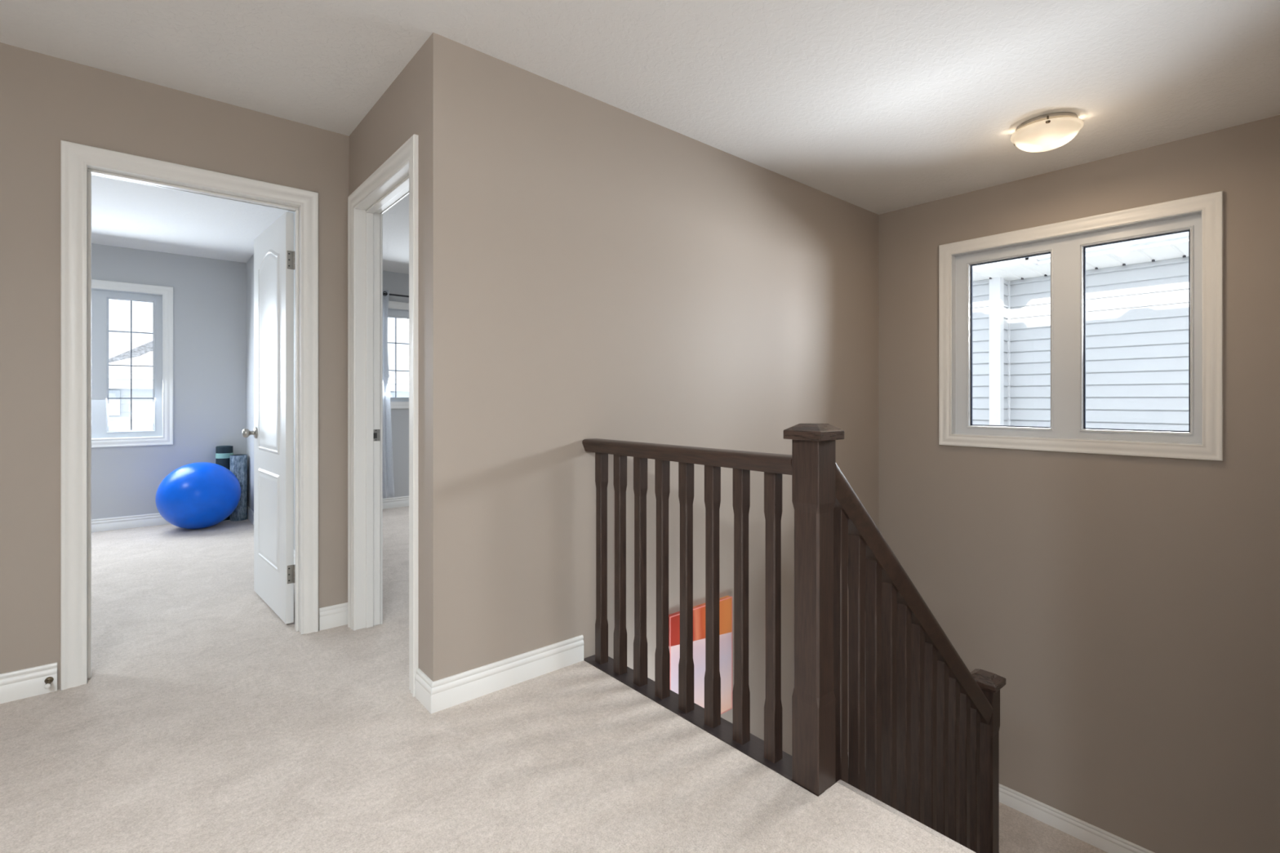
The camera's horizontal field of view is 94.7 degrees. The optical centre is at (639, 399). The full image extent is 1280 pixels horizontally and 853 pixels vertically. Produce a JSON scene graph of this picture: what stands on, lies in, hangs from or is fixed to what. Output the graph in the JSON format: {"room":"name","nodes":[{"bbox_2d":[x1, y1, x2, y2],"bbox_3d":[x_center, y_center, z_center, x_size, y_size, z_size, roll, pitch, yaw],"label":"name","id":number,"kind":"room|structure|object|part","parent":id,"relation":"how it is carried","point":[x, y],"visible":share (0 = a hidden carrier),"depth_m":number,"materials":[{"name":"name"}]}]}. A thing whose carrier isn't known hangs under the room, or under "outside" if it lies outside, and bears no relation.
{"room":"stair landing","nodes":[
{"label":"stair landing","id":0,"kind":"room"},
{"bbox_2d":[44,676,53,688],"bbox_3d":[-2.237,1.072,2.230,0.025,0.025,0.063,0,0,-41],"label":"door stop","id":1,"kind":"object","parent":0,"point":[49,680],"visible":1,"depth_m":2.24,"materials":[{"name":"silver metal"}]},
{"bbox_2d":[91,243,246,519],"bbox_3d":[-5.259,-0.100,4.556,3.928,2.440,0.160,0,0,-41],"label":"wall","id":2,"kind":"structure","parent":0,"point":[210,295],"depth_m":5.41,"materials":[{"name":"grey paint"}]},
{"bbox_2d":[91,279,173,448],"bbox_3d":[-4.662,-0.304,5.047,1.043,1.422,0.168,0,0,-41],"label":"window","id":3,"kind":"structure","parent":2,"relation":"in","point":[161,297],"depth_m":5.19,"materials":[{"name":"paint"}]},
{"bbox_2d":[91,506,294,564],"bbox_3d":[-4.104,1.067,3.193,3.713,0.106,3.412,0,0,-41],"label":"baseboard","id":4,"kind":"structure","parent":2,"relation":"attached to","point":[152,519],"depth_m":5.14,"materials":[{"name":"paint"}]},
{"bbox_2d":[0,42,349,689],"bbox_3d":[-2.412,-0.100,2.215,2.413,2.440,0.115,0,0,-41],"label":"wall","id":5,"kind":"structure","parent":0,"point":[46,100],"depth_m":2.27,"materials":[{"name":"beige paint"}]},
{"bbox_2d":[0,662,57,703],"bbox_3d":[-2.728,1.067,1.860,1.271,0.106,0.014,0,0,-41],"label":"baseboard","id":6,"kind":"structure","parent":5,"relation":"attached to","point":[20,684],"depth_m":2.22,"materials":[{"name":"paint"}]},
{"bbox_2d":[60,140,318,690],"bbox_3d":[-1.940,0.060,2.618,0.891,2.120,0.152,0,0,-41],"label":"trim","id":7,"kind":"structure","parent":5,"relation":"attached to","point":[78,162],"depth_m":2.37,"materials":[{"name":"paint"}]},
{"bbox_3d":[-1.984,0.060,2.668,0.891,2.120,0.018,0,0,-41],"label":"casing","id":8,"kind":"part","parent":7,"relation":"part of","materials":[{"name":"paint"}]},
{"bbox_2d":[242,211,294,624],"bbox_3d":[-1.973,0.090,3.168,0.169,2.032,0.722,0,0,-44],"label":"door","id":9,"kind":"structure","parent":5,"relation":"in","point":[273,433],"depth_m":3.05,"materials":[{"name":"white paint"}]},
{"bbox_3d":[-2.219,0.190,3.351,0.069,0.064,0.064,0,0,-41],"label":"knob","id":10,"kind":"part","parent":9,"relation":"part of","materials":[{"name":"silver metal"}]},
{"bbox_3d":[-1.988,0.632,3.154,0.006,0.495,0.456,0,0,-44],"label":"raised panel","id":11,"kind":"part","parent":9,"relation":"part of","materials":[{"name":"white paint"}]},
{"bbox_3d":[-1.988,-0.259,3.154,0.006,1.082,0.456,0,0,-44],"label":"raised panel","id":12,"kind":"part","parent":9,"relation":"part of","materials":[{"name":"white paint"}]},
{"bbox_2d":[319,602,347,631],"bbox_3d":[-1.504,1.067,2.906,0.135,0.106,0.014,0,0,-41],"label":"baseboard","id":13,"kind":"structure","parent":5,"relation":"attached to","point":[335,615],"depth_m":2.90,"materials":[{"name":"paint"}]},
{"bbox_2d":[246,47,421,670],"bbox_3d":[-2.266,-0.100,3.989,0.115,2.440,4.590,0,0,-41],"label":"wall","id":14,"kind":"structure","parent":0,"point":[395,117],"depth_m":2.52,"materials":[{"name":"beige paint"}]},
{"bbox_2d":[347,133,417,697],"bbox_3d":[-1.089,0.060,2.613,0.152,2.120,0.905,0,0,-41],"label":"trim","id":15,"kind":"structure","parent":14,"relation":"attached to","point":[397,178],"depth_m":2.88,"materials":[{"name":"paint"}]},
{"bbox_3d":[-1.310,0.176,2.923,0.041,0.057,0.002,0,0,-41],"label":"strike plate","id":16,"kind":"part","parent":15,"relation":"part of","materials":[{"name":"silver metal"}]},
{"bbox_3d":[-1.038,0.060,2.656,0.018,2.120,0.905,0,0,-41],"label":"casing","id":17,"kind":"part","parent":15,"relation":"part of","materials":[{"name":"paint"}]},
{"bbox_2d":[382,271,408,498],"bbox_3d":[-2.200,-0.100,6.513,3.265,2.440,0.160,0,0,-41],"label":"wall","id":18,"kind":"structure","parent":0,"point":[397,283],"depth_m":6.15,"materials":[{"name":"grey paint"}]},
{"bbox_2d":[382,496,408,509],"bbox_3d":[-2.205,1.067,6.395,3.105,0.106,0.014,0,0,-41],"label":"baseboard","id":19,"kind":"structure","parent":18,"relation":"attached to","point":[402,501],"depth_m":6.11,"materials":[{"name":"paint"}]},
{"bbox_2d":[383,293,408,297],"bbox_3d":[-2.341,-1.062,6.200,1.542,0.049,0.132,0,0,-41],"label":"curtain rod","id":20,"kind":"object","parent":18,"relation":"attached to","point":[395,295],"visible":0.02,"depth_m":6.02,"materials":[{"name":"black metal"}]},
{"bbox_2d":[382,288,394,497],"bbox_3d":[-2.674,-0.061,5.859,0.435,2.093,0.089,0,0,-41],"label":"sheer curtain","id":21,"kind":"object","parent":20,"relation":"hanging from","point":[388,465],"visible":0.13,"depth_m":5.95,"materials":[{"name":"fabric"}]},
{"bbox_2d":[387,301,408,408],"bbox_3d":[-2.435,-0.460,6.294,1.218,1.111,0.168,0,0,-41],"label":"window","id":22,"kind":"structure","parent":18,"relation":"in","point":[396,309],"depth_m":6.17,"materials":[{"name":"paint"}]},
{"bbox_2d":[0,506,966,852],"bbox_3d":[-1.032,1.260,2.078,6.933,0.280,9.100,0,0,-41],"label":"floor","id":23,"kind":"structure","parent":0,"point":[203,721],"depth_m":1.86,"materials":[{"name":"carpet"}]},
{"bbox_2d":[155,462,240,528],"bbox_3d":[-3.827,0.833,5.128,0.595,0.573,0.596,0,0,-41],"label":"exercise ball","id":24,"kind":"object","parent":23,"relation":"on","point":[200,495],"visible":1,"depth_m":4.94,"materials":[{"name":"blue plastic"}]},
{"bbox_2d":[215,445,233,520],"bbox_3d":[-3.887,0.777,5.518,0.136,0.686,0.136,0,0,-41],"label":"yoga mat","id":25,"kind":"object","parent":23,"relation":"on","point":[223,453],"visible":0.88,"depth_m":5.47,"materials":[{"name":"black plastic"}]},
{"bbox_2d":[230,454,247,520],"bbox_3d":[-3.744,0.819,5.503,0.134,0.603,0.136,0,0,6],"label":"foam roller","id":26,"kind":"object","parent":23,"relation":"on","point":[238,463],"visible":0.67,"depth_m":5.46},
{"bbox_2d":[582,438,808,791],"bbox_3d":[0.136,0.780,2.171,0.102,1.219,1.066,0,0,-41],"label":"guard railing","id":27,"kind":"object","parent":23,"relation":"on","point":[768,752],"visible":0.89,"depth_m":2.11,"materials":[{"name":"brown wood"}]},
{"bbox_3d":[0.132,0.198,2.168,0.091,0.053,1.066,0,0,-41],"label":"handrail","id":28,"kind":"part","parent":27,"relation":"part of","materials":[{"name":"brown wood"}]},
{"bbox_3d":[0.136,1.254,2.171,0.102,0.272,1.066,0,0,-41],"label":"rail","id":29,"kind":"part","parent":27,"relation":"part of","materials":[{"name":"brown wood"}]},
{"bbox_2d":[783,422,844,795],"bbox_3d":[0.510,0.595,1.730,0.125,1.050,0.125,0,0,-41],"label":"newel post","id":30,"kind":"object","parent":23,"relation":"on","point":[813,444],"visible":1,"depth_m":1.70,"materials":[{"name":"brown wood"}]},
{"bbox_3d":[0.510,0.618,1.730,0.090,1.004,0.090,0,0,-41],"label":"post","id":31,"kind":"part","parent":30,"relation":"part of","materials":[{"name":"brown wood"}]},
{"bbox_2d":[837,779,976,852],"bbox_3d":[0.935,1.140,1.331,0.032,0.041,1.068,0,0,-41],"label":"trim","id":32,"kind":"structure","parent":23,"relation":"attached to","point":[922,826],"depth_m":1.58,"materials":[{"name":"wood"}]},
{"bbox_2d":[0,0,1279,274],"bbox_3d":[-1.028,-1.360,2.120,7.193,0.080,9.360,0,0,-41],"label":"ceiling","id":33,"kind":"structure","parent":0,"point":[878,107],"depth_m":2.33,"materials":[{"name":"white paint"}]},
{"bbox_2d":[1010,111,1084,152],"bbox_3d":[1.947,-1.263,2.829,0.290,0.114,0.293,0,0,31],"label":"ceiling light","id":34,"kind":"object","parent":33,"relation":"attached to","point":[1050,131],"visible":1,"depth_m":2.75,"materials":[{"name":"white glass"}]},
{"bbox_2d":[421,32,878,755],"bbox_3d":[0.229,1.275,3.027,3.783,5.190,0.115,0,0,-41],"label":"wall","id":35,"kind":"structure","parent":0,"point":[592,268],"depth_m":2.57,"materials":[{"name":"beige paint"}]},
{"bbox_2d":[415,635,583,713],"bbox_3d":[-0.543,1.067,2.375,0.664,0.106,0.154,0,0,-41],"label":"baseboard","id":36,"kind":"structure","parent":35,"relation":"attached to","point":[437,695],"depth_m":2.27,"materials":[{"name":"paint"}]},
{"bbox_2d":[668,595,732,714],"bbox_3d":[0.307,1.344,2.998,0.455,0.595,0.032,0,0,-41],"label":"painting","id":37,"kind":"object","parent":35,"relation":"attached to","point":[725,602],"visible":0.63,"depth_m":2.99,"materials":[{"name":"paint"}]},
{"bbox_2d":[825,787,1107,852],"bbox_3d":[1.970,2.590,2.977,1.201,0.250,2.224,0,0,-41],"label":"floor","id":38,"kind":"structure","parent":0,"point":[1019,832],"depth_m":3.32,"materials":[{"name":"carpet"}]},
{"bbox_2d":[970,668,1005,852],"bbox_3d":[1.516,1.833,2.591,0.125,1.263,0.125,0,0,-41],"label":"newel post","id":39,"kind":"object","parent":38,"relation":"on","point":[990,683],"visible":0.77,"depth_m":2.55,"materials":[{"name":"brown wood"}]},
{"bbox_3d":[1.516,1.857,2.591,0.090,1.217,0.090,0,0,-41],"label":"post","id":40,"kind":"part","parent":39,"relation":"part of","materials":[{"name":"brown wood"}]},
{"bbox_2d":[878,115,1279,852],"bbox_3d":[2.483,1.275,3.425,0.160,5.190,2.440,0,0,-41],"label":"wall","id":41,"kind":"structure","parent":0,"point":[1127,607],"depth_m":3.18,"materials":[{"name":"beige paint"}]},
{"bbox_2d":[999,783,1155,852],"bbox_3d":[1.973,2.412,2.980,1.193,0.106,2.224,0,0,-41],"label":"baseboard","id":42,"kind":"structure","parent":41,"relation":"attached to","point":[1105,841],"depth_m":3.35,"materials":[{"name":"paint"}]},
{"bbox_2d":[938,191,1222,461],"bbox_3d":[2.462,-0.358,3.428,0.168,1.314,1.334,0,0,-41],"label":"window","id":43,"kind":"structure","parent":41,"relation":"in","point":[1067,242],"depth_m":3.37,"materials":[{"name":"paint"}]},
{"bbox_3d":[1.397,1.939,1.745,1.272,1.540,1.097,0,0,-41],"label":"floor","id":44,"kind":"structure","parent":0,"visible":0},
{"bbox_2d":[808,463,992,852],"bbox_3d":[1.013,1.416,2.161,1.234,2.484,0.092,0,0,-41],"label":"stair railing","id":45,"kind":"object","parent":44,"relation":"attached to","point":[917,711],"visible":0.74,"depth_m":2.03,"materials":[{"name":"brown wood"}]},
{"bbox_3d":[1.013,0.788,2.161,1.234,1.228,0.091,0,0,-41],"label":"handrail","id":46,"kind":"part","parent":45,"relation":"part of","materials":[{"name":"brown wood"}]},
{"label":"outside","id":47,"kind":"structure","parent":0,"visible":0},
{"bbox_3d":[-16.248,4.220,19.000,120.000,0.200,130.000,0,0,-41],"label":"ground","id":48,"kind":"structure","parent":47,"visible":0},
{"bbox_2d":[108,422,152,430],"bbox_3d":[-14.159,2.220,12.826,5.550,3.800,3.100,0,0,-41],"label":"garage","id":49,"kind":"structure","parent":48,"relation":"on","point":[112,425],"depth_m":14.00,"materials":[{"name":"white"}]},
{"bbox_2d":[108,341,397,374],"bbox_3d":[-19.654,0.245,27.907,13.400,7.750,8.034,0,0,-41],"label":"house","id":50,"kind":"structure","parent":48,"relation":"on","point":[142,355],"depth_m":23.27,"materials":[{"name":"white"}]},
{"bbox_2d":[108,366,408,422],"bbox_3d":[-12.990,1.560,22.115,27.800,5.220,7.500,0,0,-41],"label":"house","id":51,"kind":"structure","parent":48,"relation":"on","point":[119,410],"depth_m":16.64,"materials":[{"name":"white"}]},
{"bbox_2d":[972,231,1188,431],"bbox_3d":[6.883,0.445,6.215,7.460,7.350,12.500,0,0,-41],"label":"neighboring house","id":52,"kind":"structure","parent":48,"relation":"on","point":[1137,311],"depth_m":5.25,"materials":[{"name":"plastic"}]}
]}

